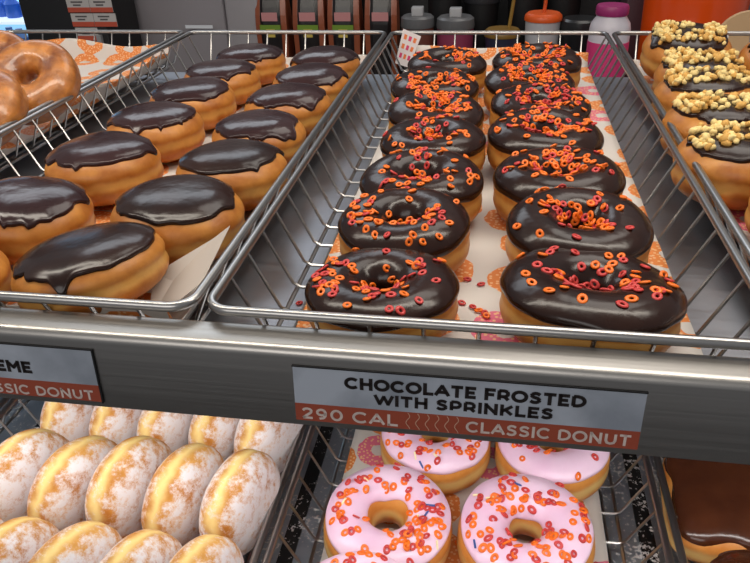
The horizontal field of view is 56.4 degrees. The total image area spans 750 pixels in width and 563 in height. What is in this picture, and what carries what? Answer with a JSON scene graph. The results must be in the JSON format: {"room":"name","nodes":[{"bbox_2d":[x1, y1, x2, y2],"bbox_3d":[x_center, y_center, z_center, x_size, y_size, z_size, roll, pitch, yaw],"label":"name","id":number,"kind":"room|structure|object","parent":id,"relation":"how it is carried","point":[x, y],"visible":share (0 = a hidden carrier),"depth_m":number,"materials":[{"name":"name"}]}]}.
{"room":"food shop","nodes":[
{"label":"food shop","id":0,"kind":"room"},
{"bbox_3d":[0.071,0.693,1.609,8.000,0.060,7.500,3,31,9],"label":"floor","id":1,"kind":"structure","parent":0,"visible":0},
{"bbox_2d":[0,72,749,562],"bbox_3d":[-0.001,0.403,0.871,1.950,1.194,0.839,3,31,9],"label":"display shelf","id":2,"kind":"object","parent":1,"relation":"on","point":[294,533],"depth_m":0.35,"materials":[{"name":"metal"}]},
{"bbox_2d":[0,398,29,433],"bbox_3d":[-0.457,0.077,0.735,0.275,0.046,0.678,3,31,9],"label":"wire basket","id":3,"kind":"object","parent":2,"relation":"on","point":[3,401],"visible":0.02,"depth_m":0.68,"materials":[{"name":"silver metal"}]},
{"bbox_2d":[0,342,104,403],"bbox_3d":[-0.219,0.043,0.364,0.162,0.032,0.004,3,31,9],"label":"label","id":4,"kind":"object","parent":2,"relation":"attached to","point":[61,372],"visible":1,"depth_m":0.36,"materials":[{"name":"paper"}]},
{"bbox_2d":[0,30,183,171],"bbox_3d":[-0.447,-0.163,0.708,0.275,0.046,0.678,3,31,9],"label":"wire basket","id":5,"kind":"object","parent":2,"relation":"on","point":[178,33],"visible":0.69,"depth_m":0.83,"materials":[{"name":"silver metal"}]},
{"bbox_2d":[0,38,168,158],"bbox_3d":[-0.446,-0.163,0.710,0.242,0.029,0.645,3,31,9],"label":"paper liner","id":6,"kind":"object","parent":5,"relation":"in","point":[92,58],"visible":0.41,"depth_m":0.94,"materials":[{"name":"paper"}]},
{"bbox_2d":[0,30,23,50],"bbox_3d":[-0.429,-0.240,0.783,0.092,0.071,0.081,-3,31,-2],"label":"donut","id":7,"kind":"object","parent":6,"relation":"on","point":[7,38],"visible":0.13,"depth_m":0.78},
{"bbox_2d":[0,71,28,145],"bbox_3d":[-0.365,-0.155,0.638,0.093,0.064,0.087,7,32,14],"label":"donut","id":8,"kind":"object","parent":6,"relation":"on","point":[14,103],"visible":0.94,"depth_m":0.63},
{"bbox_2d":[0,39,80,124],"bbox_3d":[-0.343,-0.200,0.700,0.093,0.071,0.083,-1,31,1],"label":"donut","id":9,"kind":"object","parent":6,"relation":"on","point":[56,75],"visible":0.8,"depth_m":0.69,"materials":[{"name":"food"}]},
{"bbox_2d":[0,398,305,562],"bbox_3d":[-0.181,0.093,0.693,0.275,0.046,0.678,3,31,9],"label":"wire basket","id":10,"kind":"object","parent":2,"relation":"on","point":[254,554],"visible":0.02,"depth_m":0.54,"materials":[{"name":"silver metal"}]},
{"bbox_3d":[-0.181,0.098,0.697,0.230,0.017,0.636,3,31,9],"label":"paper liner","id":11,"kind":"object","parent":10,"relation":"in","visible":0},
{"bbox_2d":[0,516,59,562],"bbox_3d":[-0.243,0.198,0.468,0.039,0.076,0.080,9,32,18],"label":"donut","id":12,"kind":"object","parent":11,"relation":"on","point":[21,538],"visible":0.7,"depth_m":0.46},
{"bbox_2d":[0,428,68,521],"bbox_3d":[-0.269,0.154,0.540,0.040,0.078,0.082,13,34,25],"label":"donut","id":13,"kind":"object","parent":11,"relation":"on","point":[23,454],"visible":0.44,"depth_m":0.52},
{"bbox_2d":[40,401,94,441],"bbox_3d":[-0.253,0.114,0.608,0.041,0.077,0.081,14,34,25],"label":"donut","id":14,"kind":"object","parent":11,"relation":"on","point":[71,421],"visible":0.2,"depth_m":0.57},
{"bbox_2d":[27,435,116,530],"bbox_3d":[-0.226,0.157,0.534,0.040,0.076,0.082,12,33,22],"label":"donut","id":15,"kind":"object","parent":11,"relation":"on","point":[57,493],"visible":0.55,"depth_m":0.51,"materials":[{"name":"food"}]},
{"bbox_2d":[28,520,121,562],"bbox_3d":[-0.200,0.200,0.461,0.041,0.079,0.082,14,34,24],"label":"donut","id":16,"kind":"object","parent":11,"relation":"on","point":[90,541],"visible":0.85,"depth_m":0.45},
{"bbox_2d":[89,406,141,443],"bbox_3d":[-0.210,0.117,0.603,0.039,0.076,0.079,13,34,23],"label":"donut","id":17,"kind":"object","parent":11,"relation":"on","point":[117,425],"visible":0.28,"depth_m":0.57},
{"bbox_2d":[85,435,171,538],"bbox_3d":[-0.183,0.157,0.530,0.042,0.078,0.082,9,32,21],"label":"donut","id":18,"kind":"object","parent":11,"relation":"on","point":[116,490],"visible":0.61,"depth_m":0.50,"materials":[{"name":"food"}]},
{"bbox_2d":[100,529,181,562],"bbox_3d":[-0.156,0.202,0.456,0.041,0.076,0.082,11,33,23],"label":"donut","id":19,"kind":"object","parent":11,"relation":"on","point":[145,545],"visible":0.91,"depth_m":0.45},
{"bbox_2d":[137,410,192,451],"bbox_3d":[-0.168,0.119,0.596,0.041,0.076,0.081,14,34,23],"label":"donut","id":20,"kind":"object","parent":11,"relation":"on","point":[172,429],"visible":0.22,"depth_m":0.56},
{"bbox_2d":[141,443,223,546],"bbox_3d":[-0.141,0.161,0.523,0.039,0.076,0.079,11,33,21],"label":"donut","id":21,"kind":"object","parent":11,"relation":"on","point":[172,501],"visible":0.66,"depth_m":0.50,"materials":[{"name":"food"}]},
{"bbox_2d":[169,534,243,562],"bbox_3d":[-0.113,0.204,0.450,0.040,0.076,0.080,9,32,18],"label":"donut","id":22,"kind":"object","parent":11,"relation":"on","point":[206,548],"visible":1,"depth_m":0.44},
{"bbox_2d":[188,415,239,460],"bbox_3d":[-0.125,0.121,0.591,0.038,0.075,0.079,13,34,24],"label":"donut","id":23,"kind":"object","parent":11,"relation":"on","point":[218,433],"visible":0.25,"depth_m":0.56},
{"bbox_2d":[199,449,279,555],"bbox_3d":[-0.099,0.163,0.516,0.040,0.076,0.081,10,33,18],"label":"donut","id":24,"kind":"object","parent":11,"relation":"on","point":[237,500],"visible":0.82,"depth_m":0.49,"materials":[{"name":"food"}]},
{"bbox_2d":[234,419,303,472],"bbox_3d":[-0.086,0.124,0.582,0.041,0.078,0.081,13,34,22],"label":"donut","id":25,"kind":"object","parent":11,"relation":"on","point":[275,439],"visible":0.41,"depth_m":0.55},
{"bbox_2d":[0,30,386,320],"bbox_3d":[-0.172,-0.147,0.666,0.275,0.046,0.678,3,31,9],"label":"wire basket","id":26,"kind":"object","parent":2,"relation":"on","point":[200,294],"visible":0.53,"depth_m":0.55,"materials":[{"name":"silver metal"}]},
{"bbox_2d":[0,55,366,319],"bbox_3d":[-0.160,-0.144,0.660,0.211,0.029,0.642,3,31,9],"label":"paper liner","id":27,"kind":"object","parent":26,"relation":"in","point":[102,213],"visible":0.02,"depth_m":0.47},
{"bbox_2d":[0,250,12,304],"bbox_3d":[-0.250,0.003,0.401,0.077,0.041,0.078,-11,32,-15],"label":"donut","id":28,"kind":"object","parent":27,"relation":"on","point":[6,273],"visible":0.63,"depth_m":0.40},
{"bbox_2d":[0,176,95,264],"bbox_3d":[-0.232,-0.042,0.470,0.083,0.046,0.082,1,31,4],"label":"donut","id":29,"kind":"object","parent":27,"relation":"on","point":[34,210],"visible":0.8,"depth_m":0.45,"materials":[{"name":"food"}]},
{"bbox_2d":[11,221,168,312],"bbox_3d":[-0.166,-0.008,0.409,0.087,0.044,0.086,18,36,30],"label":"donut","id":30,"kind":"object","parent":27,"relation":"on","point":[117,259],"visible":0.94,"depth_m":0.38,"materials":[{"name":"food"}]},
{"bbox_2d":[44,131,163,206],"bbox_3d":[-0.212,-0.089,0.548,0.087,0.047,0.088,4,31,11],"label":"donut","id":31,"kind":"object","parent":27,"relation":"on","point":[106,164],"visible":0.94,"depth_m":0.52,"materials":[{"name":"food"}]},
{"bbox_2d":[106,101,204,162],"bbox_3d":[-0.196,-0.134,0.627,0.084,0.045,0.084,-12,32,-17],"label":"donut","id":32,"kind":"object","parent":27,"relation":"on","point":[175,129],"visible":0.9,"depth_m":0.60,"materials":[{"name":"food"}]},
{"bbox_2d":[110,174,244,264],"bbox_3d":[-0.130,-0.041,0.465,0.086,0.046,0.084,-5,31,-6],"label":"donut","id":33,"kind":"object","parent":27,"relation":"on","point":[187,211],"visible":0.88,"depth_m":0.44,"materials":[{"name":"food"}]},
{"bbox_2d":[151,226,229,300],"bbox_3d":[-0.108,-0.004,0.408,0.055,0.036,0.042,-9,31,-12],"label":"folded paper corner","id":34,"kind":"object","parent":27,"relation":"on","point":[182,276],"visible":0.72,"depth_m":0.41,"materials":[{"name":"beige paper"}]},
{"bbox_2d":[149,76,236,130],"bbox_3d":[-0.181,-0.178,0.700,0.084,0.045,0.084,-2,31,0],"label":"donut","id":35,"kind":"object","parent":27,"relation":"on","point":[212,98],"visible":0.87,"depth_m":0.67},
{"bbox_2d":[184,58,260,105],"bbox_3d":[-0.167,-0.218,0.768,0.083,0.044,0.084,-16,33,-23],"label":"donut","id":36,"kind":"object","parent":27,"relation":"on","point":[242,76],"visible":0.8,"depth_m":0.74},
{"bbox_2d":[176,139,288,210],"bbox_3d":[-0.107,-0.081,0.530,0.083,0.045,0.084,-19,35,-27],"label":"donut","id":37,"kind":"object","parent":27,"relation":"on","point":[251,167],"visible":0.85,"depth_m":0.50,"materials":[{"name":"food"}]},
{"bbox_2d":[216,43,285,85],"bbox_3d":[-0.147,-0.259,0.837,0.083,0.044,0.082,16,35,28],"label":"donut","id":38,"kind":"object","parent":27,"relation":"on","point":[269,60],"visible":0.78,"depth_m":0.81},
{"bbox_2d":[212,109,305,163],"bbox_3d":[-0.099,-0.122,0.603,0.081,0.043,0.080,5,31,11],"label":"donut","id":39,"kind":"object","parent":27,"relation":"on","point":[283,130],"visible":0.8,"depth_m":0.58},
{"bbox_2d":[244,83,332,136],"bbox_3d":[-0.083,-0.164,0.671,0.083,0.045,0.083,9,32,18],"label":"donut","id":40,"kind":"object","parent":27,"relation":"on","point":[308,103],"visible":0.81,"depth_m":0.64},
{"bbox_2d":[273,63,349,102],"bbox_3d":[-0.066,-0.204,0.739,0.082,0.044,0.080,-16,33,-22],"label":"donut","id":41,"kind":"object","parent":27,"relation":"on","point":[331,78],"visible":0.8,"depth_m":0.71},
{"bbox_2d":[290,45,359,78],"bbox_3d":[-0.058,-0.250,0.817,0.081,0.043,0.080,-1,31,1],"label":"donut","id":42,"kind":"object","parent":27,"relation":"on","point":[345,58],"visible":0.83,"depth_m":0.79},
{"bbox_2d":[262,425,674,562],"bbox_3d":[0.093,0.108,0.650,0.275,0.046,0.678,3,31,9],"label":"wire basket","id":43,"kind":"object","parent":2,"relation":"on","point":[665,543],"visible":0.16,"depth_m":0.54,"materials":[{"name":"silver metal"}]},
{"bbox_2d":[320,429,608,562],"bbox_3d":[0.092,0.113,0.655,0.209,0.018,0.637,3,31,9],"label":"paper liner","id":44,"kind":"object","parent":43,"relation":"in","point":[365,450],"visible":0.03,"depth_m":0.57,"materials":[{"name":"paper"}]},
{"bbox_2d":[320,550,397,562],"bbox_3d":[-0.012,0.210,0.433,0.087,0.045,0.088,15,35,27],"label":"donut","id":45,"kind":"object","parent":44,"relation":"on","point":[360,556],"visible":1,"depth_m":0.45,"materials":[{"name":"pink food"}]},
{"bbox_2d":[323,462,451,562],"bbox_3d":[0.009,0.178,0.514,0.094,0.050,0.096,14,34,25],"label":"donut","id":46,"kind":"object","parent":44,"relation":"on","point":[403,496],"visible":1,"depth_m":0.50,"materials":[{"name":"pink food"}]},
{"bbox_2d":[380,432,490,494],"bbox_3d":[0.051,0.134,0.589,0.092,0.047,0.093,-2,31,-1],"label":"donut","id":47,"kind":"object","parent":44,"relation":"on","point":[454,465],"visible":0.54,"depth_m":0.56,"materials":[{"name":"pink food"}]},
{"bbox_2d":[457,472,594,562],"bbox_3d":[0.107,0.183,0.501,0.098,0.050,0.096,-21,36,-29],"label":"donut","id":48,"kind":"object","parent":44,"relation":"on","point":[502,507],"visible":1,"depth_m":0.49,"materials":[{"name":"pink food"}]},
{"bbox_2d":[495,442,609,501],"bbox_3d":[0.145,0.139,0.576,0.091,0.046,0.092,15,35,26],"label":"donut","id":49,"kind":"object","parent":44,"relation":"on","point":[582,473],"visible":0.29,"depth_m":0.54,"materials":[{"name":"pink food"}]},
{"bbox_2d":[291,364,648,449],"bbox_3d":[0.040,0.058,0.325,0.161,0.032,0.004,3,31,9],"label":"label","id":50,"kind":"object","parent":2,"relation":"attached to","point":[580,415],"visible":1,"depth_m":0.32,"materials":[{"name":"paper"}]},
{"bbox_2d":[207,30,749,355],"bbox_3d":[0.103,-0.131,0.623,0.275,0.046,0.678,3,31,9],"label":"wire basket","id":51,"kind":"object","parent":2,"relation":"on","point":[284,313],"visible":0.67,"depth_m":0.42,"materials":[{"name":"silver metal"}]},
{"bbox_2d":[395,29,420,66],"bbox_3d":[0.043,-0.303,0.909,0.033,0.048,0.010,3,31,9],"label":"printed card","id":52,"kind":"object","parent":51,"relation":"in","point":[409,41],"visible":0.95,"depth_m":0.91,"materials":[{"name":"white"}]},
{"bbox_2d":[296,45,702,354],"bbox_3d":[0.110,-0.130,0.627,0.217,0.023,0.636,3,31,9],"label":"paper liner","id":53,"kind":"object","parent":51,"relation":"in","point":[486,259],"visible":0.12,"depth_m":0.47,"materials":[{"name":"paper"}]},
{"bbox_2d":[304,247,459,336],"bbox_3d":[0.004,0.008,0.384,0.084,0.036,0.084,16,35,28],"label":"donut","id":54,"kind":"object","parent":53,"relation":"on","point":[374,281],"visible":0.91,"depth_m":0.36,"materials":[{"name":"red food"}]},
{"bbox_2d":[338,188,469,270],"bbox_3d":[0.018,-0.030,0.441,0.084,0.041,0.084,12,33,23],"label":"donut","id":55,"kind":"object","parent":53,"relation":"on","point":[431,221],"visible":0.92,"depth_m":0.42,"materials":[{"name":"orange food"}]},
{"bbox_2d":[359,147,483,221],"bbox_3d":[0.033,-0.065,0.496,0.087,0.044,0.086,9,32,18],"label":"donut","id":56,"kind":"object","parent":53,"relation":"on","point":[454,174],"visible":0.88,"depth_m":0.48,"materials":[{"name":"orange food"}]},
{"bbox_2d":[380,114,485,169],"bbox_3d":[0.047,-0.107,0.569,0.085,0.042,0.085,21,38,33],"label":"donut","id":57,"kind":"object","parent":53,"relation":"on","point":[456,134],"visible":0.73,"depth_m":0.55,"materials":[{"name":"orange food"}]},
{"bbox_2d":[390,66,478,103],"bbox_3d":[0.059,-0.186,0.701,0.088,0.044,0.088,2,31,6],"label":"donut","id":58,"kind":"object","parent":53,"relation":"on","point":[435,78],"visible":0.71,"depth_m":0.68,"materials":[{"name":"red food"}]},
{"bbox_2d":[388,88,483,130],"bbox_3d":[0.054,-0.144,0.631,0.086,0.045,0.087,-4,31,-4],"label":"donut","id":59,"kind":"object","parent":53,"relation":"on","point":[425,102],"visible":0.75,"depth_m":0.62,"materials":[{"name":"orange food"}]},
{"bbox_2d":[407,45,486,92],"bbox_3d":[0.080,-0.232,0.776,0.088,0.045,0.088,2,31,7],"label":"donut","id":60,"kind":"object","parent":53,"relation":"on","point":[470,62],"visible":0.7,"depth_m":0.76,"materials":[{"name":"orange food"}]},
{"bbox_2d":[483,312,489,318],"bbox_3d":[0.063,0.019,0.396,0.004,0.002,0.005,-18,34,-25],"label":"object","id":61,"kind":"object","parent":53,"relation":"on","point":[484,313],"visible":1,"depth_m":0.40,"materials":[{"name":"orange"}]},
{"bbox_2d":[483,61,574,110],"bbox_3d":[0.153,-0.190,0.701,0.089,0.047,0.090,-10,31,-13],"label":"donut","id":62,"kind":"object","parent":53,"relation":"on","point":[502,77],"visible":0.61,"depth_m":0.69,"materials":[{"name":"red food"}]},
{"bbox_2d":[492,42,581,87],"bbox_3d":[0.176,-0.232,0.766,0.096,0.049,0.096,-7,31,-9],"label":"donut","id":63,"kind":"object","parent":53,"relation":"on","point":[560,56],"visible":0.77,"depth_m":0.74,"materials":[{"name":"red food"}]},
{"bbox_2d":[489,80,590,125],"bbox_3d":[0.148,-0.150,0.633,0.090,0.047,0.091,11,33,21],"label":"donut","id":64,"kind":"object","parent":53,"relation":"on","point":[550,94],"visible":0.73,"depth_m":0.62,"materials":[{"name":"red food"}]},
{"bbox_2d":[487,105,603,169],"bbox_3d":[0.136,-0.111,0.566,0.091,0.047,0.091,17,35,28],"label":"donut","id":65,"kind":"object","parent":53,"relation":"on","point":[541,126],"visible":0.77,"depth_m":0.55,"materials":[{"name":"red food"}]},
{"bbox_2d":[493,144,625,220],"bbox_3d":[0.128,-0.067,0.492,0.090,0.046,0.089,0,31,4],"label":"donut","id":66,"kind":"object","parent":53,"relation":"on","point":[518,176],"visible":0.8,"depth_m":0.48,"materials":[{"name":"orange food"}]},
{"bbox_2d":[505,184,653,262],"bbox_3d":[0.123,-0.026,0.427,0.086,0.043,0.088,14,34,25],"label":"donut","id":67,"kind":"object","parent":53,"relation":"on","point":[578,218],"visible":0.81,"depth_m":0.41,"materials":[{"name":"orange food"}]},
{"bbox_2d":[499,245,687,351],"bbox_3d":[0.113,0.010,0.371,0.094,0.043,0.095,-14,33,-19],"label":"donut","id":68,"kind":"object","parent":53,"relation":"on","point":[553,285],"visible":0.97,"depth_m":0.34,"materials":[{"name":"orange food"}]},
{"bbox_2d":[653,456,691,562],"bbox_3d":[0.369,0.124,0.608,0.275,0.046,0.678,3,31,9],"label":"wire basket","id":69,"kind":"object","parent":2,"relation":"on","point":[679,546],"visible":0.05,"depth_m":0.50,"materials":[{"name":"silver metal"}]},
{"bbox_3d":[0.370,0.128,0.612,0.231,0.018,0.637,3,31,9],"label":"paper liner","id":70,"kind":"object","parent":69,"relation":"in","visible":0},
{"bbox_2d":[660,457,749,562],"bbox_3d":[0.268,0.170,0.524,0.099,0.040,0.099,6,31,13],"label":"donut","id":71,"kind":"object","parent":70,"relation":"on","point":[711,500],"visible":0.74,"depth_m":0.51,"materials":[{"name":"food"}]},
{"bbox_2d":[710,549,749,562],"bbox_3d":[0.250,0.210,0.440,0.085,0.046,0.085,-8,31,-10],"label":"donut","id":72,"kind":"object","parent":70,"relation":"on","point":[732,556],"visible":1,"depth_m":0.46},
{"bbox_2d":[612,31,749,267],"bbox_3d":[0.378,-0.116,0.581,0.275,0.046,0.678,3,31,9],"label":"wire basket","id":73,"kind":"object","parent":2,"relation":"on","point":[735,231],"visible":0.37,"depth_m":0.49,"materials":[{"name":"silver metal"}]},
{"bbox_2d":[633,59,749,240],"bbox_3d":[0.377,-0.110,0.583,0.237,0.019,0.638,3,31,9],"label":"paper liner","id":74,"kind":"object","parent":73,"relation":"in","point":[738,214],"visible":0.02,"depth_m":0.50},
{"bbox_2d":[640,20,731,79],"bbox_3d":[0.344,-0.254,0.773,0.094,0.066,0.093,15,35,27],"label":"donut","id":75,"kind":"object","parent":74,"relation":"on","point":[665,35],"visible":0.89,"depth_m":0.75,"materials":[{"name":"brown food"}]},
{"bbox_2d":[652,46,743,90],"bbox_3d":[0.325,-0.203,0.701,0.088,0.058,0.087,-16,33,-23],"label":"donut","id":76,"kind":"object","parent":74,"relation":"on","point":[687,56],"visible":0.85,"depth_m":0.68,"materials":[{"name":"brown food"}]},
{"bbox_2d":[651,63,749,119],"bbox_3d":[0.300,-0.167,0.637,0.090,0.062,0.089,21,37,33],"label":"donut","id":77,"kind":"object","parent":74,"relation":"on","point":[677,80],"visible":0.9,"depth_m":0.61,"materials":[{"name":"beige food"}]},
{"bbox_2d":[660,89,749,157],"bbox_3d":[0.281,-0.126,0.571,0.087,0.059,0.088,-21,36,-29],"label":"donut","id":78,"kind":"object","parent":74,"relation":"on","point":[687,110],"visible":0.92,"depth_m":0.55,"materials":[{"name":"brown food"}]},
{"bbox_2d":[671,119,749,209],"bbox_3d":[0.262,-0.087,0.509,0.086,0.056,0.085,-6,31,-6],"label":"donut","id":79,"kind":"object","parent":74,"relation":"on","point":[722,148],"visible":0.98,"depth_m":0.48,"materials":[{"name":"orange food"}]},
{"bbox_2d":[738,42,749,70],"bbox_3d":[0.428,-0.229,0.732,0.090,0.061,0.090,17,35,29],"label":"donut","id":80,"kind":"object","parent":74,"relation":"on","point":[745,52],"visible":0.46,"depth_m":0.73,"materials":[{"name":"brown food"}]},
{"bbox_2d":[744,197,749,232],"bbox_3d":[0.280,-0.041,0.440,0.083,0.046,0.085,22,38,35],"label":"donut","id":81,"kind":"object","parent":74,"relation":"on","point":[747,212],"visible":1,"depth_m":0.45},
{"bbox_3d":[0.145,-0.033,1.817,3.200,0.975,0.890,3,31,9],"label":"countertop","id":82,"kind":"structure","parent":1,"relation":"on","visible":0},
{"bbox_2d":[0,0,27,34],"bbox_3d":[-1.134,-0.937,1.896,0.550,0.575,0.270,3,31,9],"label":"cooler","id":83,"kind":"object","parent":82,"relation":"on","point":[15,23],"visible":0.02,"depth_m":1.91,"materials":[{"name":"blue"}]},
{"bbox_2d":[0,0,6,16],"bbox_3d":[-1.026,-0.762,1.927,0.042,0.058,0.041,3,31,9],"label":"drink bottle","id":84,"kind":"object","parent":83,"relation":"on","point":[2,10],"visible":0.35,"depth_m":1.92,"materials":[{"name":"blue"}]},
{"bbox_2d":[0,17,24,23],"bbox_3d":[-1.129,-0.759,1.994,0.510,0.007,0.240,3,31,9],"label":"shelf","id":85,"kind":"object","parent":83,"relation":"attached to","point":[3,20],"depth_m":1.88,"materials":[{"name":"white"}]},
{"bbox_2d":[3,0,22,17],"bbox_3d":[-0.986,-0.749,1.903,0.042,0.058,0.041,3,31,9],"label":"drink bottle","id":86,"kind":"object","parent":83,"relation":"on","point":[12,8],"visible":0.93,"depth_m":1.89,"materials":[{"name":"blue"}]},
{"bbox_2d":[15,28,28,40],"bbox_3d":[-0.983,-0.673,1.948,0.042,0.058,0.041,3,31,9],"label":"drink bottle","id":87,"kind":"object","parent":83,"relation":"in","point":[22,36],"visible":0.21,"depth_m":1.93,"materials":[{"name":"blue"}]},
{"bbox_2d":[19,0,142,45],"bbox_3d":[-0.648,-0.603,1.529,0.189,0.345,0.154,3,31,9],"label":"rack","id":88,"kind":"object","parent":82,"relation":"on","point":[37,14],"visible":0.19,"depth_m":1.49,"materials":[{"name":"black"}]},
{"bbox_2d":[66,0,90,11],"bbox_3d":[-0.618,-0.575,1.459,0.050,0.026,0.002,3,31,9],"label":"label card","id":89,"kind":"object","parent":88,"relation":"attached to","point":[72,5],"visible":1,"depth_m":1.46,"materials":[{"name":"grey"}]},
{"bbox_2d":[70,13,94,26],"bbox_3d":[-0.615,-0.550,1.473,0.050,0.026,0.002,3,31,9],"label":"label card","id":90,"kind":"object","parent":88,"relation":"attached to","point":[78,19],"visible":1,"depth_m":1.47,"materials":[{"name":"grey"}]},
{"bbox_2d":[75,28,98,40],"bbox_3d":[-0.611,-0.525,1.487,0.050,0.026,0.002,3,31,9],"label":"label card","id":91,"kind":"object","parent":88,"relation":"attached to","point":[90,37],"visible":0.48,"depth_m":1.49,"materials":[{"name":"grey"}]},
{"bbox_2d":[88,0,113,11],"bbox_3d":[-0.568,-0.572,1.451,0.050,0.026,0.002,3,31,9],"label":"label card","id":92,"kind":"object","parent":88,"relation":"attached to","point":[95,5],"visible":1,"depth_m":1.45,"materials":[{"name":"grey"}]},
{"bbox_2d":[93,13,117,26],"bbox_3d":[-0.564,-0.547,1.465,0.050,0.026,0.002,3,31,9],"label":"label card","id":93,"kind":"object","parent":88,"relation":"attached to","point":[100,19],"visible":1,"depth_m":1.47,"materials":[{"name":"grey"}]},
{"bbox_2d":[134,0,257,71],"bbox_3d":[-0.418,-0.814,1.598,0.348,0.625,0.250,3,31,9],"label":"machine","id":94,"kind":"object","parent":82,"relation":"on","point":[184,15],"visible":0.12,"depth_m":1.60,"materials":[{"name":"grey metal"}]},
{"bbox_2d":[255,0,294,56],"bbox_3d":[-0.228,-0.576,1.589,0.071,0.212,0.065,3,31,9],"label":"coffee bag","id":95,"kind":"object","parent":82,"relation":"on","point":[269,14],"visible":0.57,"depth_m":1.56,"materials":[{"name":"brown plastic"}]},
{"bbox_2d":[293,0,328,53],"bbox_3d":[-0.143,-0.571,1.576,0.071,0.212,0.065,3,31,9],"label":"coffee bag","id":96,"kind":"object","parent":82,"relation":"on","point":[307,14],"visible":0.52,"depth_m":1.54,"materials":[{"name":"brown plastic"}]},
{"bbox_2d":[327,0,363,54],"bbox_3d":[-0.066,-0.566,1.564,0.071,0.212,0.065,3,31,9],"label":"coffee bag","id":97,"kind":"object","parent":82,"relation":"on","point":[341,14],"visible":0.59,"depth_m":1.53,"materials":[{"name":"brown plastic"}]},
{"bbox_2d":[365,0,399,74],"bbox_3d":[0.017,-0.562,1.552,0.071,0.212,0.063,3,31,9],"label":"coffee bag","id":98,"kind":"object","parent":82,"relation":"on","point":[381,15],"visible":0.65,"depth_m":1.52,"materials":[{"name":"brown plastic"}]},
{"bbox_2d":[401,6,433,69],"bbox_3d":[0.089,-0.483,1.458,0.069,0.168,0.069,3,31,9],"label":"tumbler","id":99,"kind":"object","parent":82,"relation":"on","point":[417,19],"visible":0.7,"depth_m":1.41,"materials":[{"name":"grey"}]},
{"bbox_2d":[428,0,460,45],"bbox_3d":[0.151,-0.550,1.536,0.078,0.200,0.078,3,31,9],"label":"tumbler","id":100,"kind":"object","parent":82,"relation":"on","point":[437,8],"visible":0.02,"depth_m":1.49,"materials":[{"name":"black"}]},
{"bbox_2d":[289,0,620,65],"bbox_3d":[0.246,-0.638,1.596,1.000,0.285,0.040,3,31,9],"label":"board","id":101,"kind":"object","parent":82,"relation":"on","point":[588,7],"visible":0.02,"depth_m":1.59,"materials":[{"name":"black"}]},
{"bbox_2d":[436,7,474,47],"bbox_3d":[0.165,-0.478,1.447,0.078,0.166,0.078,3,31,9],"label":"tumbler","id":102,"kind":"object","parent":82,"relation":"on","point":[455,20],"visible":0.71,"depth_m":1.40,"materials":[{"name":"grey"}]},
{"bbox_2d":[464,0,499,47],"bbox_3d":[0.230,-0.541,1.527,0.078,0.190,0.078,3,31,9],"label":"tumbler","id":103,"kind":"object","parent":82,"relation":"on","point":[484,12],"visible":0.39,"depth_m":1.48,"materials":[{"name":"black"}]},
{"bbox_2d":[484,0,520,47],"bbox_3d":[0.255,-0.477,1.407,0.073,0.200,0.073,3,31,9],"label":"tumbler","id":104,"kind":"object","parent":82,"relation":"on","point":[502,40],"visible":0.38,"depth_m":1.38,"materials":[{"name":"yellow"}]},
{"bbox_2d":[485,37,518,47],"bbox_3d":[0.256,-0.441,1.428,0.068,0.116,0.068,3,31,9],"label":"cup","id":105,"kind":"object","parent":104,"relation":"on","point":[489,41],"depth_m":1.38,"materials":[{"name":"grey"}]},
{"bbox_2d":[507,0,541,43],"bbox_3d":[0.319,-0.545,1.508,0.078,0.210,0.078,3,31,9],"label":"tumbler","id":106,"kind":"object","parent":82,"relation":"on","point":[522,7],"visible":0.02,"depth_m":1.46,"materials":[{"name":"black"}]},
{"bbox_2d":[524,0,562,43],"bbox_3d":[0.331,-0.477,1.393,0.073,0.210,0.073,3,31,9],"label":"tumbler","id":107,"kind":"object","parent":82,"relation":"on","point":[535,20],"visible":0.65,"depth_m":1.35,"materials":[{"name":"grey"}]},
{"bbox_2d":[525,21,560,43],"bbox_3d":[0.332,-0.450,1.409,0.068,0.146,0.068,3,31,9],"label":"cup","id":108,"kind":"object","parent":107,"relation":"on","point":[529,25],"depth_m":1.36,"materials":[{"name":"grey"}]},
{"bbox_2d":[546,0,581,43],"bbox_3d":[0.398,-0.536,1.498,0.078,0.200,0.078,3,31,9],"label":"tumbler","id":109,"kind":"object","parent":82,"relation":"on","point":[565,7],"visible":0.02,"depth_m":1.45,"materials":[{"name":"black"}]},
{"bbox_2d":[560,15,595,51],"bbox_3d":[0.403,-0.447,1.397,0.078,0.150,0.078,3,31,9],"label":"tumbler","id":110,"kind":"object","parent":82,"relation":"on","point":[571,22],"visible":0.42,"depth_m":1.35,"materials":[{"name":"black"}]},
{"bbox_2d":[561,30,587,51],"bbox_3d":[0.403,-0.439,1.402,0.072,0.130,0.072,3,31,9],"label":"cup","id":111,"kind":"object","parent":110,"relation":"on","point":[573,41],"depth_m":1.35,"materials":[{"name":"black"}]},
{"bbox_2d":[586,2,630,76],"bbox_3d":[0.403,-0.378,1.226,0.069,0.203,0.069,3,31,9],"label":"bottle","id":112,"kind":"object","parent":82,"relation":"on","point":[611,17],"visible":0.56,"depth_m":1.18,"materials":[{"name":"pink"}]},
{"bbox_2d":[621,0,643,76],"bbox_3d":[0.542,-0.642,1.399,0.067,0.475,0.075,3,31,9],"label":"dispenser","id":113,"kind":"object","parent":82,"relation":"on","point":[634,16],"visible":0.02,"depth_m":1.42,"materials":[{"name":"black plastic"}]},
{"bbox_2d":[636,0,749,59],"bbox_3d":[0.586,-0.479,1.296,0.190,0.295,0.190,3,31,9],"label":"canister","id":114,"kind":"object","parent":82,"relation":"on","point":[698,11],"visible":0.06,"depth_m":1.22,"materials":[{"name":"orange"}]},
{"bbox_2d":[721,10,749,58],"bbox_3d":[0.578,-0.321,1.115,0.104,0.209,0.050,3,31,9],"label":"round board","id":115,"kind":"object","parent":82,"relation":"on","point":[740,21],"visible":0.14,"depth_m":1.07,"materials":[{"name":"brown wood"}]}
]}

